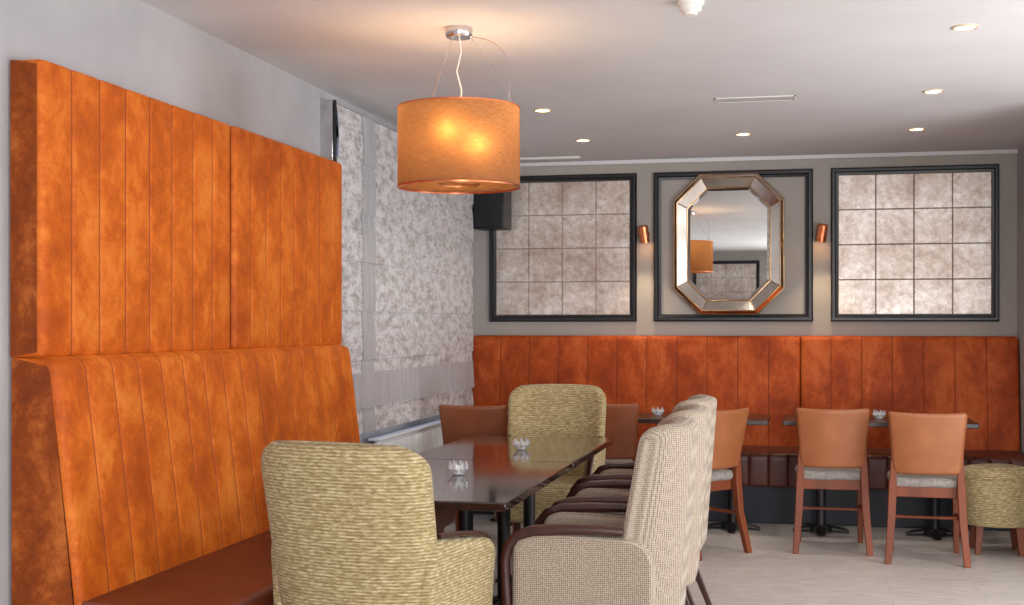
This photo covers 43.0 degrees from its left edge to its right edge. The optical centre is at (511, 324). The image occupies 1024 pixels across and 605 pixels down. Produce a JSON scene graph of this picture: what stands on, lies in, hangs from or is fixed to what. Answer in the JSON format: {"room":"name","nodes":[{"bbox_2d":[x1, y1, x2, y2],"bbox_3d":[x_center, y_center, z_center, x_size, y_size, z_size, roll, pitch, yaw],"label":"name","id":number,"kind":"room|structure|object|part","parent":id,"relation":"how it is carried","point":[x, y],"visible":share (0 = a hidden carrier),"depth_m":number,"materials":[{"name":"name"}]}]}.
{"room":"restaurant","nodes":[
{"label":"restaurant","id":0,"kind":"room"},
{"bbox_2d":[0,0,473,604],"bbox_3d":[-1.677,0.065,4.033,0.100,2.610,12.550,0,0,12],"label":"wall","id":1,"kind":"structure","parent":0,"point":[137,46],"depth_m":4.91,"materials":[{"name":"grey paint"}]},
{"bbox_2d":[10,59,229,357],"bbox_3d":[-1.390,-0.370,4.803,0.120,0.949,1.397,0,0,12],"label":"upholstered wall panel","id":2,"kind":"object","parent":1,"relation":"attached to","point":[120,197],"visible":0.98,"depth_m":4.51,"materials":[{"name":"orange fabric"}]},
{"bbox_2d":[228,126,341,348],"bbox_3d":[-1.087,-0.370,6.154,0.127,0.949,1.324,0,0,12],"label":"upholstered wall panel","id":3,"kind":"object","parent":1,"relation":"attached to","point":[286,200],"visible":0.94,"depth_m":5.99,"materials":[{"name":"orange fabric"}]},
{"bbox_2d":[336,126,339,344],"bbox_3d":[-0.676,-0.270,8.252,0.030,1.600,2.580,0,0,12],"label":"window","id":4,"kind":"structure","parent":1,"relation":"in","point":[337,127],"depth_m":7.00,"materials":[{"name":"white glass"}]},
{"bbox_2d":[320,100,473,433],"bbox_3d":[-0.643,-0.290,8.219,0.109,1.780,2.890,0,0,12],"label":"blind","id":5,"kind":"object","parent":1,"relation":"attached to","point":[407,256],"visible":0.93,"depth_m":7.77,"materials":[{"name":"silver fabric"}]},
{"bbox_2d":[472,191,511,230],"bbox_3d":[-0.186,-0.875,9.811,0.320,0.310,0.210,0,0,18],"label":"loudspeaker","id":6,"kind":"object","parent":1,"relation":"attached to","point":[491,211],"visible":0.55,"depth_m":9.71,"materials":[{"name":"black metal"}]},
{"bbox_2d":[474,193,501,226],"bbox_3d":[-0.179,-0.875,9.704,0.220,0.286,0.011,0,0,18],"label":"grille","id":7,"kind":"object","parent":6,"relation":"attached to","point":[487,207],"depth_m":9.70,"materials":[{"name":"black metal"}]},
{"bbox_2d":[141,0,1023,162],"bbox_3d":[1.330,-1.290,3.367,6.260,0.100,12.550,0,0,12],"label":"ceiling","id":8,"kind":"structure","parent":0,"point":[637,79],"depth_m":6.24,"materials":[{"name":"paint"}]},
{"bbox_2d":[397,25,519,193],"bbox_3d":[-0.222,-0.906,5.426,0.514,0.668,0.514,0,0,12],"label":"pendant lamp","id":9,"kind":"object","parent":8,"relation":"hanging from","point":[447,145],"visible":1,"depth_m":5.21,"materials":[{"name":"orange fabric"}]},
{"bbox_2d":[402,181,514,190],"bbox_3d":[-0.222,-0.587,5.426,0.501,0.001,0.501,0,0,-21],"label":"diffuser","id":10,"kind":"object","parent":9,"relation":"attached to","point":[406,185],"depth_m":5.51,"materials":[{"name":"orange plastic"}]},
{"bbox_3d":[-0.222,-0.740,5.426,0.510,0.330,0.510,0,0,12],"label":"lamp shade","id":11,"kind":"part","parent":9,"relation":"part of","materials":[{"name":"orange fabric"}]},
{"bbox_2d":[533,108,551,112],"bbox_3d":[0.176,-1.236,7.499,0.112,0.007,0.112,0,0,12],"label":"recessed light","id":12,"kind":"object","parent":8,"relation":"in","point":[541,110],"visible":1,"depth_m":7.49,"materials":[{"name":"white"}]},
{"bbox_2d":[520,156,580,159],"bbox_3d":[0.257,-1.233,9.622,0.500,0.014,0.060,0,0,12],"label":"ceiling vent","id":13,"kind":"object","parent":8,"relation":"in","point":[563,157],"visible":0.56,"depth_m":9.59,"materials":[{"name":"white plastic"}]},
{"bbox_2d":[575,139,590,141],"bbox_3d":[0.476,-1.236,8.713,0.112,0.007,0.112,0,0,12],"label":"recessed light","id":14,"kind":"object","parent":8,"relation":"in","point":[577,140],"visible":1,"depth_m":8.71,"materials":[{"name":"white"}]},
{"bbox_2d":[677,0,703,16],"bbox_3d":[0.685,-1.212,4.990,0.104,0.055,0.104,0,0,12],"label":"smoke detector","id":15,"kind":"object","parent":8,"relation":"attached to","point":[689,8],"visible":1,"depth_m":4.96,"materials":[{"name":"beige plastic"}]},
{"bbox_2d":[734,133,751,135],"bbox_3d":[1.500,-1.236,8.435,0.112,0.007,0.112,0,0,12],"label":"recessed light","id":16,"kind":"object","parent":8,"relation":"in","point":[736,134],"visible":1,"depth_m":8.43,"materials":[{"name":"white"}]},
{"bbox_2d":[714,95,795,102],"bbox_3d":[1.334,-1.238,7.130,0.440,0.004,0.136,0,0,12],"label":"ceiling vent","id":17,"kind":"object","parent":8,"relation":"in","point":[791,97],"visible":1,"depth_m":7.13,"materials":[{"name":"beige plastic"}]},
{"bbox_2d":[907,128,925,130],"bbox_3d":[2.558,-1.236,8.221,0.112,0.007,0.112,0,0,12],"label":"recessed light","id":18,"kind":"object","parent":8,"relation":"in","point":[909,129],"visible":1,"depth_m":8.22,"materials":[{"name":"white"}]},
{"bbox_2d":[922,89,943,93],"bbox_3d":[2.233,-1.236,6.890,0.112,0.007,0.112,0,0,12],"label":"recessed light","id":19,"kind":"object","parent":8,"relation":"in","point":[931,91],"visible":1,"depth_m":6.88,"materials":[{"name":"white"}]},
{"bbox_2d":[951,24,978,30],"bbox_3d":[1.885,-1.236,5.410,0.112,0.007,0.112,0,0,12],"label":"recessed light","id":20,"kind":"object","parent":8,"relation":"in","point":[963,27],"visible":1,"depth_m":5.40,"materials":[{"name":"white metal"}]},
{"bbox_2d":[443,514,1023,604],"bbox_3d":[1.330,1.420,3.367,6.260,0.100,12.550,0,0,12],"label":"floor","id":21,"kind":"structure","parent":0,"point":[833,568],"depth_m":7.22,"materials":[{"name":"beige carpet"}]},
{"bbox_2d":[12,345,455,604],"bbox_3d":[-0.934,0.736,5.395,0.734,1.268,2.750,0,0,12],"label":"bench","id":22,"kind":"object","parent":21,"relation":"on","point":[137,479],"visible":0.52,"depth_m":4.54,"materials":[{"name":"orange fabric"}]},
{"bbox_3d":[-0.826,0.941,5.376,0.514,0.141,2.740,0,0,12],"label":"seat","id":23,"kind":"part","parent":22,"relation":"part of","materials":[{"name":"brown leather"}]},
{"bbox_2d":[261,440,494,604],"bbox_3d":[-0.442,0.863,4.247,0.602,1.014,0.691,0,0,23],"label":"armchair","id":24,"kind":"object","parent":21,"relation":"on","point":[350,523],"visible":1,"depth_m":3.96,"materials":[{"name":"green fabric"}]},
{"bbox_3d":[-0.656,0.885,4.405,0.083,0.440,0.500,0,0,23],"label":"arm","id":25,"kind":"part","parent":24,"relation":"part of"},
{"bbox_3d":[-0.180,0.885,4.200,0.083,0.440,0.500,0,0,23],"label":"arm","id":26,"kind":"part","parent":24,"relation":"part of"},
{"bbox_3d":[-0.157,0.875,4.245,0.056,0.451,0.423,0,0,23],"label":"arm rail","id":27,"kind":"part","parent":24,"relation":"part of","materials":[{"name":"brown wood"}]},
{"bbox_2d":[368,420,442,453],"bbox_3d":[-0.645,1.010,8.183,0.110,0.720,1.500,0,0,12],"label":"radiator","id":28,"kind":"object","parent":21,"relation":"on","point":[421,438],"visible":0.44,"depth_m":8.18,"materials":[{"name":"white metal"}]},
{"bbox_2d":[368,420,440,440],"bbox_3d":[-0.628,0.657,8.180,0.075,0.015,1.500,0,0,12],"label":"grille","id":29,"kind":"object","parent":28,"relation":"attached to","point":[399,435],"depth_m":8.05,"materials":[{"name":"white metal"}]},
{"bbox_2d":[439,404,513,538],"bbox_3d":[-0.207,0.933,8.296,0.468,0.874,0.533,0,0,10],"label":"dining chair","id":30,"kind":"object","parent":21,"relation":"on","point":[457,422],"visible":0.24,"depth_m":8.06,"materials":[{"name":"brown leather"},{"name":"dark stained wood"}]},
{"bbox_3d":[-0.349,1.150,8.566,0.044,0.440,0.048,0,0,10],"label":"leg","id":31,"kind":"part","parent":30,"relation":"part of","materials":[{"name":"brown wood"}]},
{"bbox_3d":[-0.242,0.677,8.094,0.436,0.362,0.124,0,0,10],"label":"backrest","id":32,"kind":"part","parent":30,"relation":"part of","materials":[{"name":"brown leather"}]},
{"bbox_2d":[425,459,572,536],"bbox_3d":[-0.263,0.995,5.287,0.800,0.749,1.370,0,0,12],"label":"dining table","id":33,"kind":"object","parent":21,"relation":"on","point":[486,485],"visible":0.52,"depth_m":5.15,"materials":[{"name":"brown wood"}]},
{"bbox_2d":[448,460,467,474],"bbox_3d":[-0.223,0.588,5.375,0.081,0.060,0.081,0,0,35],"label":"tealight holder","id":34,"kind":"object","parent":33,"relation":"on","point":[460,469],"visible":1,"depth_m":5.36,"materials":[{"name":"clear glass"}]},
{"bbox_3d":[-0.223,0.610,5.375,0.052,0.016,0.052,0,0,12],"label":"dish","id":35,"kind":"part","parent":34,"relation":"part of","materials":[{"name":"clear glass"}]},
{"bbox_2d":[490,411,511,525],"bbox_3d":[0.036,0.995,9.087,0.740,0.749,0.560,0,0,12],"label":"pub table","id":36,"kind":"object","parent":21,"relation":"on","point":[493,518],"visible":0.03,"depth_m":9.05,"materials":[{"name":"brown wood"}]},
{"bbox_2d":[419,435,612,604],"bbox_3d":[0.026,0.995,6.590,0.800,0.749,1.285,0,0,12],"label":"dining table","id":37,"kind":"object","parent":21,"relation":"on","point":[576,450],"visible":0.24,"depth_m":6.37,"materials":[{"name":"brown wood"}]},
{"bbox_2d":[513,438,529,449],"bbox_3d":[0.047,0.588,6.453,0.081,0.060,0.081,0,0,18],"label":"tealight holder","id":38,"kind":"object","parent":37,"relation":"on","point":[520,445],"visible":1,"depth_m":6.43,"materials":[{"name":"glass"}]},
{"bbox_2d":[494,384,606,530],"bbox_3d":[0.231,0.863,7.569,0.602,1.014,0.691,0,0,11],"label":"armchair","id":39,"kind":"object","parent":21,"relation":"on","point":[534,410],"visible":0.37,"depth_m":7.76,"materials":[{"name":"beige fabric"}]},
{"bbox_3d":[0.036,1.235,7.772,0.045,0.270,0.084,0,0,11],"label":"leg","id":40,"kind":"part","parent":39,"relation":"part of","materials":[{"name":"brown wood"}]},
{"bbox_3d":[0.215,1.060,7.491,0.500,0.100,0.480,0,0,11],"label":"seat frame","id":41,"kind":"part","parent":39,"relation":"part of","materials":[{"name":"fabric"}]},
{"bbox_3d":[0.212,0.965,7.476,0.500,0.150,0.500,0,0,11],"label":"seat","id":42,"kind":"part","parent":39,"relation":"part of","materials":[{"name":"fabric"}]},
{"bbox_3d":[0.269,0.713,7.759,0.595,0.714,0.305,0,0,11],"label":"backrest","id":43,"kind":"part","parent":39,"relation":"part of","materials":[{"name":"beige fabric"}]},
{"bbox_3d":[0.466,0.875,7.409,0.056,0.451,0.423,0,0,11],"label":"arm rail","id":44,"kind":"part","parent":39,"relation":"part of","materials":[{"name":"beige fabric"}]},
{"bbox_3d":[0.473,0.885,7.459,0.083,0.440,0.500,0,0,11],"label":"arm","id":45,"kind":"part","parent":39,"relation":"part of"},
{"bbox_2d":[500,415,698,604],"bbox_3d":[0.334,0.853,4.658,0.646,1.035,0.603,0,0,12],"label":"armchair","id":46,"kind":"object","parent":21,"relation":"on","point":[585,553],"visible":1,"depth_m":4.39,"materials":[{"name":"beige fabric"}]},
{"bbox_3d":[0.167,0.863,4.416,0.426,0.376,0.059,0,0,12],"label":"arm rail","id":47,"kind":"part","parent":46,"relation":"part of","materials":[{"name":"brown wood"}]},
{"bbox_3d":[0.285,0.863,4.947,0.426,0.376,0.059,0,0,12],"label":"arm rail","id":48,"kind":"part","parent":46,"relation":"part of","materials":[{"name":"brown wood"}]},
{"bbox_3d":[0.239,0.892,4.411,0.490,0.379,0.050,0,0,12],"label":"panel","id":49,"kind":"part","parent":46,"relation":"part of","materials":[{"name":"beige fabric"}]},
{"bbox_3d":[0.353,0.892,4.922,0.490,0.379,0.050,0,0,12],"label":"panel","id":50,"kind":"part","parent":46,"relation":"part of","materials":[{"name":"beige fabric"}]},
{"bbox_3d":[0.510,0.693,4.619,0.286,0.715,0.540,0,0,12],"label":"backrest","id":51,"kind":"part","parent":46,"relation":"part of","materials":[{"name":"beige fabric"}]},
{"bbox_2d":[605,403,638,463],"bbox_3d":[0.650,0.933,8.495,0.468,0.874,0.533,0,0,15],"label":"dining chair","id":52,"kind":"object","parent":21,"relation":"on","point":[621,425],"visible":0.27,"depth_m":8.25,"materials":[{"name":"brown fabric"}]},
{"bbox_3d":[0.665,0.908,8.553,0.431,0.058,0.410,0,0,15],"label":"seat","id":53,"kind":"part","parent":52,"relation":"part of","materials":[{"name":"grey fabric"}]},
{"bbox_3d":[0.795,1.040,8.268,0.057,0.660,0.121,0,0,0],"label":"leg","id":54,"kind":"part","parent":52,"relation":"part of","materials":[{"name":"brown wood"}]},
{"bbox_2d":[551,403,710,604],"bbox_3d":[0.491,0.853,5.392,0.646,1.035,0.603,0,0,11],"label":"armchair","id":55,"kind":"object","parent":21,"relation":"on","point":[614,490],"visible":0.22,"depth_m":5.19,"materials":[{"name":"beige fabric"}]},
{"bbox_3d":[0.330,0.863,5.147,0.426,0.376,0.059,0,0,11],"label":"arm rail","id":56,"kind":"part","parent":55,"relation":"part of","materials":[{"name":"brown wood"}]},
{"bbox_3d":[0.436,0.863,5.680,0.426,0.376,0.059,0,0,11],"label":"arm rail","id":57,"kind":"part","parent":55,"relation":"part of","materials":[{"name":"brown wood"}]},
{"bbox_3d":[0.505,0.892,5.656,0.490,0.379,0.050,0,0,11],"label":"panel","id":58,"kind":"part","parent":55,"relation":"part of","materials":[{"name":"beige fabric"}]},
{"bbox_3d":[0.750,1.190,5.580,0.154,0.360,0.045,0,0,11],"label":"leg","id":59,"kind":"part","parent":55,"relation":"part of","materials":[{"name":"brown wood"}]},
{"bbox_3d":[0.668,0.693,5.356,0.286,0.715,0.540,0,0,11],"label":"backrest","id":60,"kind":"part","parent":55,"relation":"part of","materials":[{"name":"beige fabric"}]},
{"bbox_2d":[570,394,716,604],"bbox_3d":[0.633,0.853,6.148,0.646,1.035,0.603,0,0,14],"label":"armchair","id":61,"kind":"object","parent":21,"relation":"on","point":[613,470],"visible":0.12,"depth_m":6.04,"materials":[{"name":"beige fabric"}]},
{"bbox_3d":[0.462,0.863,5.910,0.426,0.376,0.059,0,0,14],"label":"arm rail","id":62,"kind":"part","parent":61,"relation":"part of","materials":[{"name":"brown wood"}]},
{"bbox_3d":[0.590,0.863,6.439,0.426,0.376,0.059,0,0,14],"label":"arm rail","id":63,"kind":"part","parent":61,"relation":"part of","materials":[{"name":"brown wood"}]},
{"bbox_3d":[0.657,0.892,6.412,0.490,0.379,0.050,0,0,14],"label":"panel","id":64,"kind":"part","parent":61,"relation":"part of","materials":[{"name":"beige fabric"}]},
{"bbox_3d":[0.788,1.190,5.869,0.154,0.360,0.045,0,0,14],"label":"leg","id":65,"kind":"part","parent":61,"relation":"part of","materials":[{"name":"brown wood"}]},
{"bbox_3d":[0.808,0.693,6.106,0.286,0.715,0.540,0,0,14],"label":"backrest","id":66,"kind":"part","parent":61,"relation":"part of","materials":[{"name":"beige fabric"}]},
{"bbox_3d":[0.899,1.190,6.325,0.154,0.360,0.045,0,0,14],"label":"leg","id":67,"kind":"part","parent":61,"relation":"part of","materials":[{"name":"brown wood"}]},
{"bbox_2d":[638,413,769,532],"bbox_3d":[1.139,0.995,8.843,1.200,0.749,0.560,0,0,12],"label":"pub table","id":68,"kind":"object","parent":21,"relation":"on","point":[731,525],"visible":0.3,"depth_m":8.69,"materials":[{"name":"black metal"}]},
{"bbox_2d":[651,406,663,415],"bbox_3d":[0.997,0.588,8.895,0.081,0.060,0.081,0,0,29],"label":"tealight holder","id":69,"kind":"object","parent":68,"relation":"on","point":[657,412],"visible":1,"depth_m":8.87,"materials":[{"name":"glass"}]},
{"bbox_2d":[699,408,751,560],"bbox_3d":[1.117,0.933,7.863,0.468,0.874,0.533,0,0,-38],"label":"dining chair","id":70,"kind":"object","parent":21,"relation":"on","point":[730,425],"visible":0.37,"depth_m":7.77,"materials":[{"name":"brown wood"}]},
{"bbox_3d":[1.077,0.963,7.914,0.400,0.065,0.380,0,0,-38],"label":"seat frame","id":71,"kind":"part","parent":70,"relation":"part of","materials":[{"name":"brown wood"}]},
{"bbox_3d":[1.080,0.908,7.910,0.431,0.058,0.410,0,0,-38],"label":"seat","id":72,"kind":"part","parent":70,"relation":"part of","materials":[{"name":"grey fabric"}]},
{"bbox_3d":[1.243,0.677,7.702,0.436,0.362,0.124,0,0,-38],"label":"backrest","id":73,"kind":"part","parent":70,"relation":"part of","materials":[{"name":"orange leather"}]},
{"bbox_3d":[1.386,1.040,7.841,0.121,0.660,0.057,0,0,37],"label":"leg","id":74,"kind":"part","parent":70,"relation":"part of","materials":[{"name":"brown wood"}]},
{"bbox_2d":[472,335,1023,530],"bbox_3d":[1.571,0.725,9.289,3.930,1.291,0.666,0,0,12],"label":"bench","id":75,"kind":"object","parent":21,"relation":"on","point":[976,376],"visible":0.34,"depth_m":9.31,"materials":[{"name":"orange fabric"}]},
{"bbox_3d":[0.893,0.515,9.672,2.440,0.872,0.191,0,0,12],"label":"backrest","id":76,"kind":"part","parent":75,"relation":"part of","materials":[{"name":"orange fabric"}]},
{"bbox_3d":[1.553,0.992,9.206,3.930,0.244,0.496,0,0,12],"label":"seat","id":77,"kind":"part","parent":75,"relation":"part of","materials":[{"name":"leather"}]},
{"bbox_3d":[2.814,0.515,9.247,1.485,0.872,0.191,0,0,12],"label":"backrest","id":78,"kind":"part","parent":75,"relation":"part of","materials":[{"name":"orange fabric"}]},
{"bbox_2d":[793,408,872,555],"bbox_3d":[1.956,0.933,7.970,0.468,0.874,0.533,0,0,11],"label":"dining chair","id":79,"kind":"object","parent":21,"relation":"on","point":[832,444],"visible":1,"depth_m":7.77,"materials":[{"name":"brown wood"}]},
{"bbox_3d":[1.725,1.040,7.831,0.069,0.660,0.109,0,0,11],"label":"leg","id":80,"kind":"part","parent":79,"relation":"part of","materials":[{"name":"brown wood"}]},
{"bbox_3d":[1.968,0.908,8.029,0.431,0.058,0.410,0,0,11],"label":"seat","id":81,"kind":"part","parent":79,"relation":"part of","materials":[{"name":"grey fabric"}]},
{"bbox_3d":[1.969,0.963,8.034,0.400,0.065,0.380,0,0,11],"label":"seat frame","id":82,"kind":"part","parent":79,"relation":"part of","materials":[{"name":"brown wood"}]},
{"bbox_3d":[1.916,0.677,7.770,0.436,0.362,0.124,0,0,11],"label":"backrest","id":83,"kind":"part","parent":79,"relation":"part of","materials":[{"name":"orange leather"}]},
{"bbox_3d":[2.185,1.150,8.171,0.044,0.440,0.048,0,0,11],"label":"leg","id":84,"kind":"part","parent":79,"relation":"part of","materials":[{"name":"brown wood"}]},
{"bbox_3d":[2.115,1.040,7.752,0.057,0.660,0.121,0,0,-4],"label":"leg","id":85,"kind":"part","parent":79,"relation":"part of","materials":[{"name":"brown wood"}]},
{"bbox_2d":[783,415,978,539],"bbox_3d":[2.404,0.995,8.563,1.210,0.749,0.560,0,0,12],"label":"pub table","id":86,"kind":"object","parent":21,"relation":"on","point":[820,526],"visible":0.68,"depth_m":8.44,"materials":[{"name":"black metal"}]},
{"bbox_2d":[872,410,885,418],"bbox_3d":[2.423,0.588,8.579,0.081,0.060,0.081,0,0,-39],"label":"tealight holder","id":87,"kind":"object","parent":86,"relation":"on","point":[878,415],"visible":1,"depth_m":8.56,"materials":[{"name":"glass"}]},
{"bbox_2d":[885,412,970,567],"bbox_3d":[2.421,0.933,7.611,0.468,0.874,0.533,0,0,15],"label":"dining chair","id":88,"kind":"object","parent":21,"relation":"on","point":[927,450],"visible":1,"depth_m":7.41,"materials":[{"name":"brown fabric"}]},
{"bbox_3d":[2.182,1.040,7.486,0.069,0.660,0.109,0,0,15],"label":"leg","id":89,"kind":"part","parent":88,"relation":"part of","materials":[{"name":"brown wood"}]},
{"bbox_3d":[2.436,0.908,7.670,0.431,0.058,0.410,0,0,15],"label":"seat","id":90,"kind":"part","parent":88,"relation":"part of","materials":[{"name":"grey fabric"}]},
{"bbox_3d":[2.437,0.963,7.675,0.400,0.065,0.380,0,0,15],"label":"seat frame","id":91,"kind":"part","parent":88,"relation":"part of","materials":[{"name":"brown wood"}]},
{"bbox_3d":[2.369,0.677,7.414,0.436,0.362,0.124,0,0,15],"label":"backrest","id":92,"kind":"part","parent":88,"relation":"part of","materials":[{"name":"orange leather"}]},
{"bbox_3d":[2.662,1.150,7.798,0.044,0.440,0.048,0,0,15],"label":"leg","id":93,"kind":"part","parent":88,"relation":"part of","materials":[{"name":"brown wood"}]},
{"bbox_3d":[2.566,1.040,7.384,0.057,0.660,0.121,0,0,0],"label":"leg","id":94,"kind":"part","parent":88,"relation":"part of","materials":[{"name":"brown wood"}]},
{"bbox_2d":[964,463,1023,556],"bbox_3d":[2.928,1.107,7.853,0.442,0.525,0.442,0,0,12],"label":"round stool","id":95,"kind":"object","parent":21,"relation":"on","point":[994,491],"visible":0.86,"depth_m":7.68,"materials":[{"name":"green fabric"}]},
{"bbox_3d":[2.841,1.270,7.988,0.053,0.200,0.053,0,0,12],"label":"leg","id":96,"kind":"part","parent":95,"relation":"part of","materials":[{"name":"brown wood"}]},
{"bbox_3d":[2.792,1.270,7.767,0.053,0.200,0.053,0,0,12],"label":"leg","id":97,"kind":"part","parent":95,"relation":"part of","materials":[{"name":"brown wood"}]},
{"bbox_2d":[964,463,1023,477],"bbox_3d":[2.928,0.876,7.853,0.432,0.063,0.432,0,0,12],"label":"cushion","id":98,"kind":"object","parent":95,"relation":"on","point":[983,470],"depth_m":7.72,"materials":[{"name":"beige fabric"}]},
{"bbox_3d":[3.063,1.270,7.939,0.053,0.200,0.053,0,0,12],"label":"leg","id":99,"kind":"part","parent":95,"relation":"part of","materials":[{"name":"brown wood"}]},
{"bbox_3d":[3.014,1.270,7.718,0.053,0.200,0.053,0,0,12],"label":"leg","id":100,"kind":"part","parent":95,"relation":"part of","materials":[{"name":"brown wood"}]},
{"bbox_2d":[474,154,1016,407],"bbox_3d":[2.725,0.065,9.434,6.160,2.610,0.100,0,0,12],"label":"wall","id":101,"kind":"structure","parent":0,"point":[791,300],"depth_m":9.54,"materials":[{"name":"beige paint"}]},
{"bbox_2d":[489,173,636,321],"bbox_3d":[0.381,-0.583,9.884,1.137,1.115,0.035,0,0,12],"label":"tile panel","id":102,"kind":"object","parent":101,"relation":"attached to","point":[569,252],"visible":0.92,"depth_m":9.88,"materials":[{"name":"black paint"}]},
{"bbox_2d":[638,225,649,242],"bbox_3d":[0.987,-0.676,9.692,0.088,0.139,0.148,0,0,12],"label":"wall spotlight","id":103,"kind":"object","parent":101,"relation":"attached to","point":[644,234],"visible":1,"depth_m":9.64,"materials":[{"name":"orange metal"}]},
{"bbox_2d":[673,173,784,314],"bbox_3d":[1.592,-0.596,9.574,0.811,1.043,0.061,0,0,14],"label":"octagonal mirror","id":104,"kind":"object","parent":101,"relation":"attached to","point":[729,228],"visible":1,"depth_m":9.59,"materials":[{"name":"silver metal"}]},
{"bbox_2d":[690,190,766,297],"bbox_3d":[1.597,-0.596,9.592,0.560,0.790,0.001,0,0,14],"label":"mirror glass","id":105,"kind":"object","parent":104,"relation":"attached to","point":[728,229],"depth_m":9.59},
{"bbox_3d":[1.593,-0.596,9.576,0.609,0.841,0.012,0,0,14],"label":"gold trim","id":106,"kind":"part","parent":104,"relation":"part of","materials":[{"name":"metal"}]},
{"bbox_2d":[654,169,812,321],"bbox_3d":[1.628,-0.583,9.608,1.163,1.115,0.035,0,0,12],"label":"frame","id":107,"kind":"object","parent":101,"relation":"attached to","point":[807,173],"visible":1,"depth_m":9.59,"materials":[{"name":"black paint"}]},
{"bbox_2d":[520,149,1017,166],"bbox_3d":[1.636,-1.225,9.606,3.960,0.030,0.035,0,0,12],"label":"trim","id":108,"kind":"structure","parent":101,"relation":"attached to","point":[1005,151],"depth_m":9.53,"materials":[{"name":"paint"}]},
{"bbox_2d":[816,223,827,241],"bbox_3d":[2.245,-0.666,9.413,0.091,0.140,0.148,0,0,12],"label":"wall spotlight","id":109,"kind":"object","parent":101,"relation":"attached to","point":[822,229],"visible":1,"depth_m":9.36,"materials":[{"name":"orange metal"}]},
{"bbox_2d":[831,164,998,321],"bbox_3d":[2.885,-0.583,9.329,1.158,1.115,0.035,0,0,12],"label":"tile panel","id":110,"kind":"object","parent":101,"relation":"attached to","point":[909,243],"visible":1,"depth_m":9.33,"materials":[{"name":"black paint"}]},
{"bbox_2d":[1017,145,1023,452],"bbox_3d":[4.344,0.065,7.821,2.100,2.610,2.350,0,0,12],"label":"wall","id":111,"kind":"structure","parent":0,"point":[1020,155],"depth_m":9.06,"materials":[{"name":"grey paint"}]}
]}

